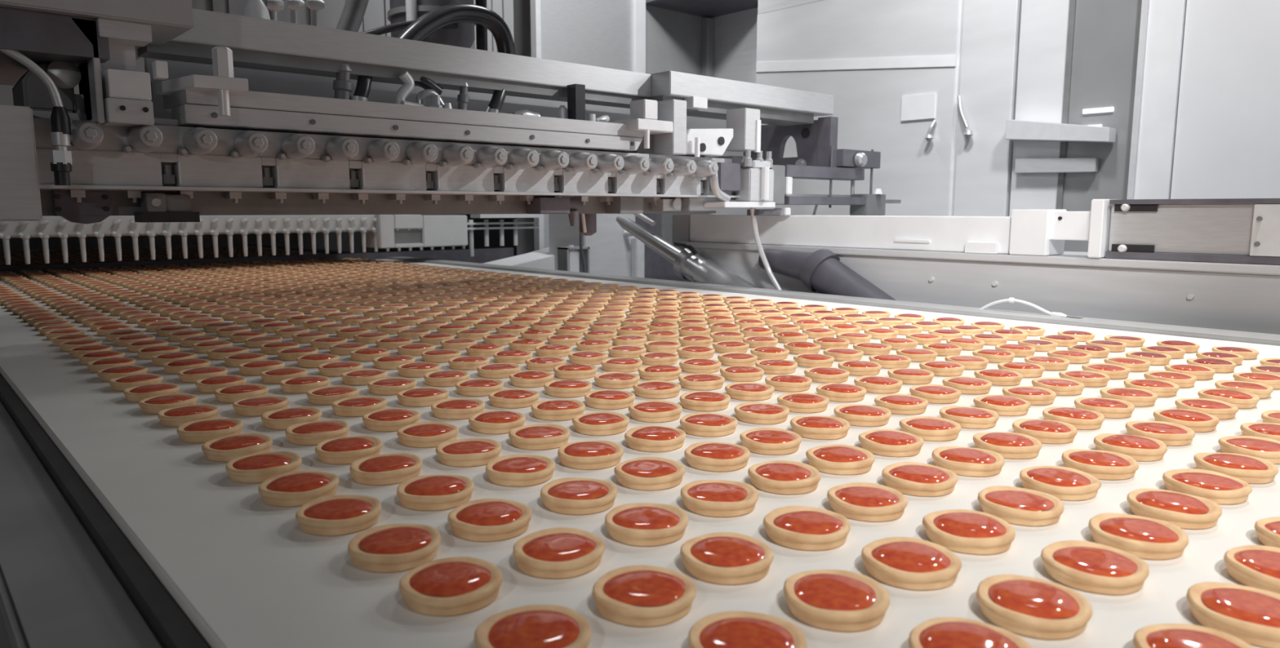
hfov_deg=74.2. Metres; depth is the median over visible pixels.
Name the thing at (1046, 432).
tart
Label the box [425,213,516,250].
wall
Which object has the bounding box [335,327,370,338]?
tart
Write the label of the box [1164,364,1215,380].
tart
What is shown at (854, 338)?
tart
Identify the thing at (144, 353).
tart
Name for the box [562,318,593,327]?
tart
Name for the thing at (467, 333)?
tart
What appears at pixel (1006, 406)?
tart
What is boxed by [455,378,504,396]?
tart
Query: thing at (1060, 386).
tart
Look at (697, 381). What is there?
tart
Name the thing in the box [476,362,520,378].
tart
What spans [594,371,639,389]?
tart
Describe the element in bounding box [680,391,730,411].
tart
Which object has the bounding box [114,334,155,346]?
tart
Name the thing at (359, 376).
tart
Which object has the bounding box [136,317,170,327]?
tart
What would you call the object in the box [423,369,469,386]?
tart
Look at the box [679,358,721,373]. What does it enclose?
tart
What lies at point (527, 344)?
tart
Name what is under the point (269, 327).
tart
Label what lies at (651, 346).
tart
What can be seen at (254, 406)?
tart
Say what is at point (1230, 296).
rail
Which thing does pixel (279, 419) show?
tart
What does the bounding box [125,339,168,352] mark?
tart
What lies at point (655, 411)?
tart
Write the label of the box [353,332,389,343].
tart
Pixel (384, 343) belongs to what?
tart
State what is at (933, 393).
tart
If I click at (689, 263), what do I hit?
tube
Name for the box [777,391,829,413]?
tart
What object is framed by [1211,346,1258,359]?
tart
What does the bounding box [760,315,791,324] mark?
tart
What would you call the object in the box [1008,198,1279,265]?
linear actuator
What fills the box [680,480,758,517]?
tart
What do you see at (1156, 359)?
tart
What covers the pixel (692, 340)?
tart
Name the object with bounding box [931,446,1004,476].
tart
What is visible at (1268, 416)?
tart
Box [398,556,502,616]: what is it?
tart
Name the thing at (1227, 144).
wall panel
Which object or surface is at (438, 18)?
hose
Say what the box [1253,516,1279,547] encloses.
tart
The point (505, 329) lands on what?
tart
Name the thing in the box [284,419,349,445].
tart
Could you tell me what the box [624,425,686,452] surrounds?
tart
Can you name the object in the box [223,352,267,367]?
tart
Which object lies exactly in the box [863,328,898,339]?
tart
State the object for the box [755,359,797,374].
tart
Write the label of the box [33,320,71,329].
tart
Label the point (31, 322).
tart
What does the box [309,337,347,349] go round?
tart
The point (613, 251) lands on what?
panel
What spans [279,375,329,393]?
tart
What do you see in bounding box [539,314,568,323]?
tart
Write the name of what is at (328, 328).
tart
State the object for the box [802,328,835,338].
tart
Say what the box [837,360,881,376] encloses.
tart
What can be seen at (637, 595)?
tart
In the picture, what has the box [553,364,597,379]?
tart
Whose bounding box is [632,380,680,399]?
tart
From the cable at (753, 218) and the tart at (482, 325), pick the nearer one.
the tart at (482, 325)
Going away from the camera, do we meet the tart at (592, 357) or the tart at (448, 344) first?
the tart at (592, 357)
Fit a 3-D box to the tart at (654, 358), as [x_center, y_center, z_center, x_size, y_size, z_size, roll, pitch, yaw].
[0.029,0.053,1.295,0.061,0.013,0.062,5,9,32]
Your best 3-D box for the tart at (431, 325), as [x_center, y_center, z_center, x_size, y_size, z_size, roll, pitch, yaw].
[-0.410,0.002,1.669,0.062,0.013,0.061,-5,9,-31]
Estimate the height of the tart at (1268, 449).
0.013 m
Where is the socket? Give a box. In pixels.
[50,162,71,185]
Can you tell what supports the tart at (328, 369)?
on the conveyor
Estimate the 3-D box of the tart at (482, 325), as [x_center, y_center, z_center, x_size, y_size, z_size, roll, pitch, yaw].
[-0.295,0.002,1.662,0.061,0.015,0.062,4,9,28]
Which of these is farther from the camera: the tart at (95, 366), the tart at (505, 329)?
the tart at (505, 329)
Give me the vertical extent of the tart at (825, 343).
0.014 m
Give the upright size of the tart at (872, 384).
0.014 m
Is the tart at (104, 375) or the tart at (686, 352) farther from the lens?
the tart at (686, 352)
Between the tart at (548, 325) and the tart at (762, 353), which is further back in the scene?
the tart at (548, 325)
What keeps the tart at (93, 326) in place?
on the conveyor
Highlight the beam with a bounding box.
[671,214,1011,253]
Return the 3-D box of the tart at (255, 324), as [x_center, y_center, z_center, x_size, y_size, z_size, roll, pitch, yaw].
[-0.750,-0.002,1.690,0.061,0.015,0.062,4,9,30]
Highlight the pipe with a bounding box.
[335,0,368,31]
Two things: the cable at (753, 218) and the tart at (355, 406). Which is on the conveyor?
the tart at (355, 406)
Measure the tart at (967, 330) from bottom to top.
0.014 m
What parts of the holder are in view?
holder frame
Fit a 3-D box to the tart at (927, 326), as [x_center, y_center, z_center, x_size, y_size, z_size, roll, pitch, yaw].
[0.563,0.003,1.657,0.061,0.014,0.062,6,10,38]
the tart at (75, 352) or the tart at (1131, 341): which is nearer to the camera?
the tart at (75, 352)
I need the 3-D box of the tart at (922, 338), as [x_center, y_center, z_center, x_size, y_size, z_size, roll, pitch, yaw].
[0.501,0.026,1.491,0.060,0.014,0.062,-4,9,-29]
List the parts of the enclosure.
name plate, door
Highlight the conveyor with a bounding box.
[0,243,1279,647]
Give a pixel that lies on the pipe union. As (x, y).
(605, 118)
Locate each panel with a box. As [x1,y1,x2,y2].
[548,213,644,277]
[1170,0,1279,199]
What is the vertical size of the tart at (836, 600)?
0.013 m
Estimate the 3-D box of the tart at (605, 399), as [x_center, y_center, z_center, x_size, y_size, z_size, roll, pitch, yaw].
[-0.036,0.089,1.017,0.062,0.015,0.061,3,8,24]
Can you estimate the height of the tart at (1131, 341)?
0.013 m
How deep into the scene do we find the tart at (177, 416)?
0.92 m
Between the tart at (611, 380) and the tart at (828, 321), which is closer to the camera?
the tart at (611, 380)
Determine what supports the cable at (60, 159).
attached to the machine at (228, 114)
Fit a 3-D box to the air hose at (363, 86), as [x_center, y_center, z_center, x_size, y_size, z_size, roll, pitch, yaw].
[-0.565,-0.493,1.731,0.032,0.092,0.064,2,8,12]
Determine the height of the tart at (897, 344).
0.014 m
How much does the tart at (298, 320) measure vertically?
0.015 m
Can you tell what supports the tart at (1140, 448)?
on the conveyor
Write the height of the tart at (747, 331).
0.015 m
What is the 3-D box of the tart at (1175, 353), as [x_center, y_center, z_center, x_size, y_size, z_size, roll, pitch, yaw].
[0.837,0.044,1.355,0.062,0.014,0.061,4,9,25]
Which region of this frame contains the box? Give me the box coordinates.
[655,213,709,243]
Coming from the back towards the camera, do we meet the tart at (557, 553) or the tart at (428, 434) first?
the tart at (428, 434)
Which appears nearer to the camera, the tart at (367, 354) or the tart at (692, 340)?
the tart at (367, 354)
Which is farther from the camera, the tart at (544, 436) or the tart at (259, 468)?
the tart at (544, 436)
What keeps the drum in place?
hanging from the ceiling
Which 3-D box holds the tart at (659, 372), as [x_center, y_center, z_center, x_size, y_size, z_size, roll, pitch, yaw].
[0.028,0.067,1.183,0.062,0.015,0.061,-4,9,-29]
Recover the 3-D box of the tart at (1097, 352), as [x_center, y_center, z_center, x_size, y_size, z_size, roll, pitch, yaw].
[0.721,0.043,1.362,0.061,0.015,0.062,3,8,22]
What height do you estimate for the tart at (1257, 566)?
0.014 m
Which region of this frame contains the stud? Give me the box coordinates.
[557,105,567,119]
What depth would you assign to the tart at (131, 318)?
1.75 m
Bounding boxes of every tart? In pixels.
[26,316,63,325]
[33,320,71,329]
[37,324,76,335]
[44,328,85,339]
[50,334,92,346]
[58,339,102,351]
[67,345,112,358]
[72,313,107,323]
[77,351,124,364]
[80,317,116,326]
[86,357,136,373]
[88,320,125,331]
[95,324,133,336]
[97,365,147,382]
[104,329,143,341]
[108,373,163,391]
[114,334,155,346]
[123,382,179,402]
[125,314,159,323]
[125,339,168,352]
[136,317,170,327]
[136,346,180,359]
[138,393,197,413]
[144,321,181,332]
[151,351,196,366]
[155,325,192,336]
[157,404,218,426]
[162,358,210,373]
[167,330,204,342]
[177,314,211,324]
[177,366,227,382]
[177,418,243,443]
[179,336,218,347]
[190,318,223,328]
[191,340,232,353]
[195,375,246,393]
[201,433,272,462]
[202,322,237,332]
[206,346,249,359]
[213,383,268,403]
[215,326,251,337]
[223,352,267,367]
[225,451,302,483]
[228,331,266,342]
[232,315,264,324]
[232,395,289,416]
[238,360,284,375]
[244,336,282,347]
[247,319,280,328]
[257,471,339,506]
[259,322,294,333]
[259,342,299,354]
[260,367,307,383]
[261,406,321,430]
[274,327,310,337]
[276,347,318,360]
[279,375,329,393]
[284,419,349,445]
[287,315,319,324]
[291,331,328,342]
[295,494,382,536]
[296,353,339,368]
[302,319,335,328]
[306,385,359,404]
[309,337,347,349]
[315,435,382,464]
[316,323,351,333]
[317,361,363,376]
[328,342,368,355]
[331,395,387,417]
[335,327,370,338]
[340,316,372,325]
[340,368,387,385]
[347,524,440,573]
[349,347,391,361]
[349,453,422,485]
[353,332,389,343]
[359,320,391,329]
[362,408,421,431]
[367,377,417,395]
[372,355,415,369]
[375,337,412,349]
[376,324,409,334]
[395,315,426,325]
[396,328,431,339]
[396,342,435,355]
[396,361,440,377]
[396,386,448,406]
[396,421,458,448]
[396,474,474,511]
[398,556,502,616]
[415,320,448,330]
[418,333,454,344]
[421,349,461,362]
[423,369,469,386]
[431,398,484,419]
[435,438,501,466]
[436,324,469,334]
[440,337,477,350]
[447,498,532,542]
[448,355,489,370]
[451,316,481,326]
[455,328,489,339]
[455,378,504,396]
[465,343,503,356]
[468,410,525,434]
[473,320,505,330]
[474,604,591,647]
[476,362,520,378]
[482,333,518,345]
[484,313,515,322]
[485,454,555,486]
[488,388,539,408]
[493,350,532,364]
[495,324,528,335]
[508,317,539,326]
[508,338,545,351]
[508,370,554,387]
[508,423,570,449]
[512,527,605,578]
[520,329,553,340]
[524,355,566,371]
[529,320,561,330]
[531,399,585,421]
[534,344,572,357]
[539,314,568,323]
[540,477,617,515]
[543,379,591,397]
[546,334,582,346]
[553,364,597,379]
[555,325,587,335]
[557,440,623,470]
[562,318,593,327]
[568,351,608,364]
[572,411,629,435]
[575,339,612,351]
[582,329,617,340]
[584,389,635,409]
[589,321,620,331]
[591,564,696,626]
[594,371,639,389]
[595,315,625,323]
[600,357,642,372]
[604,502,688,546]
[608,345,646,358]
[611,334,647,346]
[613,457,684,490]
[616,325,649,336]
[620,318,650,327]
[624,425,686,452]
[628,400,682,422]
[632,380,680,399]
[638,364,681,380]
[639,351,679,365]
[644,341,680,352]
[645,330,679,341]
[647,322,678,331]
[651,315,680,324]
[676,346,715,359]
[677,319,707,327]
[677,326,711,336]
[678,335,713,346]
[678,373,724,390]
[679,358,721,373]
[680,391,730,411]
[680,412,737,436]
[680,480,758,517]
[680,532,773,584]
[684,441,750,471]
[687,610,806,647]
[704,315,734,324]
[708,323,740,332]
[709,331,744,342]
[712,340,749,353]
[717,351,757,366]
[720,365,764,382]
[724,382,774,400]
[733,401,789,424]
[734,319,764,328]
[739,327,773,337]
[739,427,801,455]
[742,336,777,347]
[747,460,821,494]
[750,346,789,359]
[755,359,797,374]
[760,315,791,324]
[763,505,850,550]
[764,374,812,391]
[768,323,800,333]
[773,331,808,342]
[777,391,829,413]
[783,342,821,354]
[783,569,889,631]
[790,415,849,439]
[793,320,825,329]
[793,353,834,367]
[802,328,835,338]
[804,366,849,382]
[805,444,875,475]
[813,337,849,349]
[816,382,866,402]
[817,316,848,325]
[822,347,863,361]
[826,482,907,521]
[828,324,861,333]
[833,404,891,426]
[835,332,871,343]
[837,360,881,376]
[851,320,883,329]
[853,342,892,355]
[853,375,902,393]
[858,429,923,457]
[861,537,961,590]
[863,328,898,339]
[868,354,911,368]
[874,393,928,414]
[875,317,906,326]
[880,337,918,350]
[881,462,958,497]
[887,368,933,384]
[888,324,922,335]
[894,313,924,323]
[896,348,937,362]
[898,416,961,441]
[906,333,942,344]
[908,617,1031,647]
[909,384,961,404]
[911,320,944,331]
[919,360,964,376]
[922,343,962,355]
[922,509,1015,555]
[928,328,963,340]
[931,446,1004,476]
[933,317,964,327]
[939,405,999,429]
[942,376,991,394]
[945,355,988,369]
[946,337,984,350]
[950,324,985,335]
[970,321,1004,331]
[970,333,1008,345]
[972,349,1014,363]
[973,368,1022,386]
[973,395,1031,416]
[973,431,1042,459]
[976,574,1092,639]
[977,485,1063,526]
[991,328,1028,340]
[995,343,1035,357]
[997,362,1044,377]
[1002,386,1056,405]
[1009,325,1045,336]
[1012,418,1077,444]
[1017,338,1057,351]
[1019,466,1101,500]
[1024,355,1069,370]
[1031,377,1084,395]
[1040,334,1079,346]
[1040,540,1149,595]
[1042,406,1104,430]
[1047,349,1092,364]
[1057,330,1095,342]
[1058,370,1110,386]
[1061,448,1138,479]
[1067,344,1110,358]
[1074,397,1134,418]
[1081,363,1130,379]
[1085,339,1126,352]
[1088,512,1188,559]
[1093,433,1167,461]
[1099,387,1157,406]
[1103,356,1151,372]
[1104,335,1145,346]
[1124,378,1179,396]
[1124,421,1195,445]
[1125,351,1171,365]
[1126,488,1222,529]
[1132,623,1254,647]
[1140,346,1186,359]
[1143,370,1196,387]
[1153,408,1219,432]
[1156,340,1199,352]
[1162,468,1252,504]
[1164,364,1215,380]
[1174,398,1238,419]
[1186,358,1236,373]
[1186,582,1279,647]
[1193,452,1278,484]
[1195,351,1244,365]
[1197,388,1259,408]
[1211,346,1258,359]
[1214,380,1273,399]
[1217,435,1279,464]
[1223,545,1279,594]
[1232,372,1279,389]
[1240,422,1279,441]
[1250,365,1279,375]
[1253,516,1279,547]
[1259,358,1279,365]
[1261,410,1279,423]
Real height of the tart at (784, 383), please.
0.014 m
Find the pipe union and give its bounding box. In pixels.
[586,114,609,122]
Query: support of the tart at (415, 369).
on the conveyor
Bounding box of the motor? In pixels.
[12,61,84,113]
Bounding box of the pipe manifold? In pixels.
[264,0,324,26]
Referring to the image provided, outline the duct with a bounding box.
[758,248,896,300]
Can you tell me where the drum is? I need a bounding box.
[386,0,488,50]
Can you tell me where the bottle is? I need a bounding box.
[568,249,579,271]
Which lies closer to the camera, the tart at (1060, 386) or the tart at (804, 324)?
the tart at (1060, 386)
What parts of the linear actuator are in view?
access panel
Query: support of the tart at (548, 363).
on the conveyor
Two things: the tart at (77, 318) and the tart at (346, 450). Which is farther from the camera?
the tart at (77, 318)
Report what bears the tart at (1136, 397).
on the conveyor
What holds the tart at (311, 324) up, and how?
on the conveyor
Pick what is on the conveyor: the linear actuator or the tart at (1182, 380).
the tart at (1182, 380)
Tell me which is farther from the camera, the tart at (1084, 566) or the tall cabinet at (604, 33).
the tall cabinet at (604, 33)
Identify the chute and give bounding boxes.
[483,247,554,270]
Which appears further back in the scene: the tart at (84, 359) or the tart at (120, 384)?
the tart at (84, 359)
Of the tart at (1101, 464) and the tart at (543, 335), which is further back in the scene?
the tart at (543, 335)
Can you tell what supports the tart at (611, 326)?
on the conveyor
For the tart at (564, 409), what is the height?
0.014 m
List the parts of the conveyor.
plate, guide rail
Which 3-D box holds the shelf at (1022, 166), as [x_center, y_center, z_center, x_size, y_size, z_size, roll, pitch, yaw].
[1.340,-0.512,2.732,0.026,0.053,0.253,-7,10,-41]
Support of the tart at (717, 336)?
on the conveyor
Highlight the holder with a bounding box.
[557,232,590,273]
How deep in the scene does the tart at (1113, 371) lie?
1.18 m
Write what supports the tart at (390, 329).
on the conveyor
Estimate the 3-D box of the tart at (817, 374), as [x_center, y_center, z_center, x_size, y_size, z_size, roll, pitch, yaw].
[0.258,0.070,1.168,0.062,0.014,0.061,0,8,-1]
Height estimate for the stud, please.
0.044 m
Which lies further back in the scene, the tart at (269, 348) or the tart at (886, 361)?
the tart at (269, 348)
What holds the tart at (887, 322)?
on the conveyor
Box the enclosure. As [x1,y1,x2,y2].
[755,0,1022,216]
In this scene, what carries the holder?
attached to the panel at (613, 251)
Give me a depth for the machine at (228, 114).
1.66 m
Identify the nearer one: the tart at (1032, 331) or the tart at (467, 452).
the tart at (467, 452)
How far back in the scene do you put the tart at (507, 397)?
1.00 m
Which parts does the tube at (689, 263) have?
rod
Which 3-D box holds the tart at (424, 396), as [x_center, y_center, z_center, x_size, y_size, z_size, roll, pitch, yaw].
[-0.264,0.088,1.031,0.061,0.014,0.062,5,9,31]
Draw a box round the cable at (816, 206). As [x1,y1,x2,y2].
[812,204,817,215]
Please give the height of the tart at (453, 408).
0.013 m
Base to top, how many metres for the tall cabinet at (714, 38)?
2.530 m
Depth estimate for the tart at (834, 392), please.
1.04 m
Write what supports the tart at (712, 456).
on the conveyor
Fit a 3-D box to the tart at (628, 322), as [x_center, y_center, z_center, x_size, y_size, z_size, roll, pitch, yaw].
[-0.009,-0.002,1.698,0.062,0.014,0.061,6,10,37]
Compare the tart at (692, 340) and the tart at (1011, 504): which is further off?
the tart at (692, 340)
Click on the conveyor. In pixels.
(117, 531)
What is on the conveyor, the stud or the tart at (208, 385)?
the tart at (208, 385)
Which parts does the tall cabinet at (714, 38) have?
post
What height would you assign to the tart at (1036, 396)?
0.013 m
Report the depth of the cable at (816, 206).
2.73 m
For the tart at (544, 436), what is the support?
on the conveyor
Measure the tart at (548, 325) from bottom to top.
0.014 m
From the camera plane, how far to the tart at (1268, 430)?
0.86 m
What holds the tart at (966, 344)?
on the conveyor
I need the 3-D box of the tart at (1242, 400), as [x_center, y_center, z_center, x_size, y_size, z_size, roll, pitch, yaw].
[0.710,0.089,1.022,0.062,0.015,0.061,4,9,25]
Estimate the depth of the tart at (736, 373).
1.16 m
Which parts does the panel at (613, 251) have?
cabinet knob, corner post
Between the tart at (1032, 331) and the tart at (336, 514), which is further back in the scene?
the tart at (1032, 331)
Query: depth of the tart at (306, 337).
1.49 m
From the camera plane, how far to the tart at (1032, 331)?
1.57 m
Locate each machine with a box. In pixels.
[0,0,901,235]
[0,213,543,274]
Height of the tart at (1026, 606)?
0.015 m
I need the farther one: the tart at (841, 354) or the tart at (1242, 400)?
the tart at (841, 354)
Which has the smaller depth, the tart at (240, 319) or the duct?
the tart at (240, 319)
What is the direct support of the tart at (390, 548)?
on the conveyor
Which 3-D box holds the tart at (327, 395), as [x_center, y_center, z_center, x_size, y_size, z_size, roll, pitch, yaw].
[-0.377,0.087,1.040,0.062,0.013,0.061,4,9,28]
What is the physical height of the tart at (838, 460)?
0.014 m
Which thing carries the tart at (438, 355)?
on the conveyor
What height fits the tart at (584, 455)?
0.015 m
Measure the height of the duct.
1.008 m
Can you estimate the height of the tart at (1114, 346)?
0.013 m
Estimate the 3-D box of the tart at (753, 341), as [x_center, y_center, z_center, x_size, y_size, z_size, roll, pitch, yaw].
[0.207,0.030,1.457,0.061,0.014,0.061,-2,8,-11]
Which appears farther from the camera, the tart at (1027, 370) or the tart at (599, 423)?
the tart at (1027, 370)
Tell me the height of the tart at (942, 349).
0.015 m
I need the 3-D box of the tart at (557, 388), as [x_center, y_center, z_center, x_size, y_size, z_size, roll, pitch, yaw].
[-0.091,0.081,1.080,0.061,0.015,0.062,-6,10,-39]
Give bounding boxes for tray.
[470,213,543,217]
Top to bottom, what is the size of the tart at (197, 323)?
0.014 m
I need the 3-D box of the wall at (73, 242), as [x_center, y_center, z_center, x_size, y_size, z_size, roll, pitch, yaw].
[-4.785,-1.685,6.818,8.360,3.740,0.066,-7,10,-41]
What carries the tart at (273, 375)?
on the conveyor
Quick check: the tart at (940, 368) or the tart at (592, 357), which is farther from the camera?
the tart at (592, 357)
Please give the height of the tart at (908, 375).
0.014 m
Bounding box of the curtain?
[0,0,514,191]
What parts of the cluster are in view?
valve stem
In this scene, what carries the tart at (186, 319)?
on the conveyor
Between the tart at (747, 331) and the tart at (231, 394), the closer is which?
the tart at (231, 394)
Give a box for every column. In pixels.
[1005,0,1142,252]
[1126,0,1186,199]
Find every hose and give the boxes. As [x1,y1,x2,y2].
[353,75,372,98]
[359,20,457,35]
[397,4,515,54]
[414,76,443,95]
[487,88,506,111]
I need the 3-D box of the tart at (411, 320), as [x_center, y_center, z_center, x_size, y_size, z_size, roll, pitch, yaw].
[-0.467,-0.007,1.730,0.061,0.014,0.062,7,10,42]
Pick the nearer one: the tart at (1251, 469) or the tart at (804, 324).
the tart at (1251, 469)
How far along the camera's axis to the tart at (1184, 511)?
0.63 m
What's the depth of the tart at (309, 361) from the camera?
1.26 m
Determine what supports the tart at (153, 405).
on the conveyor
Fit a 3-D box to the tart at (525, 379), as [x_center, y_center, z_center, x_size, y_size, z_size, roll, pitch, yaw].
[-0.146,0.073,1.140,0.060,0.014,0.062,1,8,7]
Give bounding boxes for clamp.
[349,95,367,101]
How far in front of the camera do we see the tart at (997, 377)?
1.13 m
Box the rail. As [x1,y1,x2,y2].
[681,241,1279,334]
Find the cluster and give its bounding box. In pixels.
[394,71,452,108]
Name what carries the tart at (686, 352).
on the conveyor
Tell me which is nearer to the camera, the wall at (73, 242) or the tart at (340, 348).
the tart at (340, 348)
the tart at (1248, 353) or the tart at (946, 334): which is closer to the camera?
the tart at (1248, 353)
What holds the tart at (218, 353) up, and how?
on the conveyor
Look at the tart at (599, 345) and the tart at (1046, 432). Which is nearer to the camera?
the tart at (1046, 432)
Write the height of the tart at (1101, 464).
0.014 m
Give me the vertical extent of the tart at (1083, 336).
0.015 m
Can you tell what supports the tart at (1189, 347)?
on the conveyor
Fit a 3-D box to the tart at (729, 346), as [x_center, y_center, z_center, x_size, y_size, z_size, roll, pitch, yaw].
[0.151,0.038,1.403,0.060,0.014,0.062,-5,9,-34]
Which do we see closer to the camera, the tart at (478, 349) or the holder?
the tart at (478, 349)
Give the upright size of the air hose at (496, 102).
0.085 m
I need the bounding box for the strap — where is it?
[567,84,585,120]
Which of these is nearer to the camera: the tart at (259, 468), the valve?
the tart at (259, 468)
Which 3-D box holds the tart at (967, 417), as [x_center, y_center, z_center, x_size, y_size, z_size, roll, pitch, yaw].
[0.361,0.102,0.930,0.061,0.014,0.062,-3,8,-21]
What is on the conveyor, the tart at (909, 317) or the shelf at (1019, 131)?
the tart at (909, 317)
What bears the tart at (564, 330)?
on the conveyor
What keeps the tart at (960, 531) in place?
on the conveyor
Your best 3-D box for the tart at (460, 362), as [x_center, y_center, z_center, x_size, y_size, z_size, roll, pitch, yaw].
[-0.255,0.057,1.260,0.062,0.014,0.061,-5,9,-34]
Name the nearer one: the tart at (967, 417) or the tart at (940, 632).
the tart at (940, 632)
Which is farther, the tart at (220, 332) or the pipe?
the pipe
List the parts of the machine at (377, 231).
rail post, rail post, rail post, rail post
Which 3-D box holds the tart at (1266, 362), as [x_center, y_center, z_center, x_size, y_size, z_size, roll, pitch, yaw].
[0.943,0.061,1.237,0.061,0.013,0.061,0,8,2]
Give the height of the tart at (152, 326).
0.014 m
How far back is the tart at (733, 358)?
1.27 m
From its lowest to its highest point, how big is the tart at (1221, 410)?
0.013 m
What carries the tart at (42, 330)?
on the conveyor
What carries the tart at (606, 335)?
on the conveyor
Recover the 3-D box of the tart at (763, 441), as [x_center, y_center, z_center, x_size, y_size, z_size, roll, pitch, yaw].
[0.129,0.115,0.834,0.061,0.013,0.062,-3,8,-20]
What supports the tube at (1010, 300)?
on the conveyor
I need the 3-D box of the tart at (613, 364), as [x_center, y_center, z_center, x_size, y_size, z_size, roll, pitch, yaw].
[-0.027,0.059,1.242,0.061,0.014,0.062,7,11,43]
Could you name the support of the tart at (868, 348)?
on the conveyor
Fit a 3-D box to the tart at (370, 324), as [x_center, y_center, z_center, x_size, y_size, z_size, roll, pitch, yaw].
[-0.524,0.001,1.675,0.062,0.014,0.061,1,8,6]
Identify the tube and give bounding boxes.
[616,213,758,288]
[979,297,1083,318]
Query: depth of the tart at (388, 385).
1.07 m
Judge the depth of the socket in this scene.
1.25 m
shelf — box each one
[1005,119,1115,142]
[1014,158,1098,173]
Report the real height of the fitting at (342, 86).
0.084 m
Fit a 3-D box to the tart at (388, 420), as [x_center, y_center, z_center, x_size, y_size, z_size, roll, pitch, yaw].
[-0.270,0.103,0.918,0.061,0.014,0.061,1,8,4]
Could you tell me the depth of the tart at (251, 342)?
1.44 m
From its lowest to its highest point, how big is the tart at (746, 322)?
0.015 m
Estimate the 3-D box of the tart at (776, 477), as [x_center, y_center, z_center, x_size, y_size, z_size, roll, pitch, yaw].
[0.123,0.130,0.722,0.062,0.013,0.061,4,9,25]
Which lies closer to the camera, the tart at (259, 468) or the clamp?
the tart at (259, 468)
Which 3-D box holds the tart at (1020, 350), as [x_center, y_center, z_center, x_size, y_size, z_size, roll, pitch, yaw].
[0.608,0.042,1.371,0.061,0.015,0.061,-5,9,-32]
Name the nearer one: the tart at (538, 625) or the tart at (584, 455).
the tart at (538, 625)
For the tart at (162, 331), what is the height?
0.014 m
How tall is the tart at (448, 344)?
0.013 m
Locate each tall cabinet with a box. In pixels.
[513,0,645,255]
[645,0,758,214]
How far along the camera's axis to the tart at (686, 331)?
1.56 m
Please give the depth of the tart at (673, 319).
1.73 m
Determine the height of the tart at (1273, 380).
0.014 m
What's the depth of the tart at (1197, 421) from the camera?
0.90 m
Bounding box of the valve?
[512,109,540,116]
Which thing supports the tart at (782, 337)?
on the conveyor
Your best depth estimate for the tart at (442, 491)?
0.67 m
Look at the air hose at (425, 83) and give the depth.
1.81 m
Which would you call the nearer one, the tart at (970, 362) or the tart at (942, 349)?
the tart at (970, 362)
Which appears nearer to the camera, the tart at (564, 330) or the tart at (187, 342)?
the tart at (187, 342)
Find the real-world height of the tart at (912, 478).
0.014 m
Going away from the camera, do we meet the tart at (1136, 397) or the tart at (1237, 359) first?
the tart at (1136, 397)
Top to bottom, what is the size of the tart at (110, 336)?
0.014 m
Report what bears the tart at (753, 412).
on the conveyor
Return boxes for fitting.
[332,63,352,99]
[457,82,469,110]
[484,106,498,112]
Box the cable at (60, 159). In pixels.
[0,48,72,185]
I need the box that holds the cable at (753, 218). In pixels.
[750,208,782,290]
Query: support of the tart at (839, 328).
on the conveyor
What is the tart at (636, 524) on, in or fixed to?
on the conveyor
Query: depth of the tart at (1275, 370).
1.18 m
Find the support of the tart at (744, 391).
on the conveyor
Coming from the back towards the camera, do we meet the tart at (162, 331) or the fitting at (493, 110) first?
the fitting at (493, 110)
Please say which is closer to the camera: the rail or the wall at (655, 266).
the rail
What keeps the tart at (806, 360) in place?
on the conveyor
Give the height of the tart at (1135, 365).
0.013 m
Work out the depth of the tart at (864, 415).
0.92 m
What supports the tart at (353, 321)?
on the conveyor
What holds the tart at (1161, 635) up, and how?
on the conveyor
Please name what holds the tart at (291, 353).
on the conveyor
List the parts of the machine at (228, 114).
plate, stop post, yoke plate, pointed cap, panel, skirt panel, cap plate, plate, coupling rod, mount plate, plate, riser post, mount plate, riser post, plate, rail, guide rod, guide rod, adjuster knob, guide rod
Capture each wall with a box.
[0,214,426,253]
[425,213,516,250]
[635,213,686,281]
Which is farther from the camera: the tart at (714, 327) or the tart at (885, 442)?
the tart at (714, 327)
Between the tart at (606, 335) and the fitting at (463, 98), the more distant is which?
the fitting at (463, 98)
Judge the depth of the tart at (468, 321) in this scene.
1.70 m
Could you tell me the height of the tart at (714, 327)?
0.015 m
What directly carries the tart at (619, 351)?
on the conveyor
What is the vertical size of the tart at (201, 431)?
0.014 m
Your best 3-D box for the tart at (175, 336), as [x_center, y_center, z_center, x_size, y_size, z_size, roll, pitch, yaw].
[-0.816,0.021,1.523,0.062,0.014,0.061,5,9,34]
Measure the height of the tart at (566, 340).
0.013 m
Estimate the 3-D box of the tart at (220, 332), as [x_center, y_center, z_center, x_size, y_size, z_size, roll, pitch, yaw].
[-0.757,0.014,1.576,0.061,0.014,0.062,-4,9,-26]
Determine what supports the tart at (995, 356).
on the conveyor

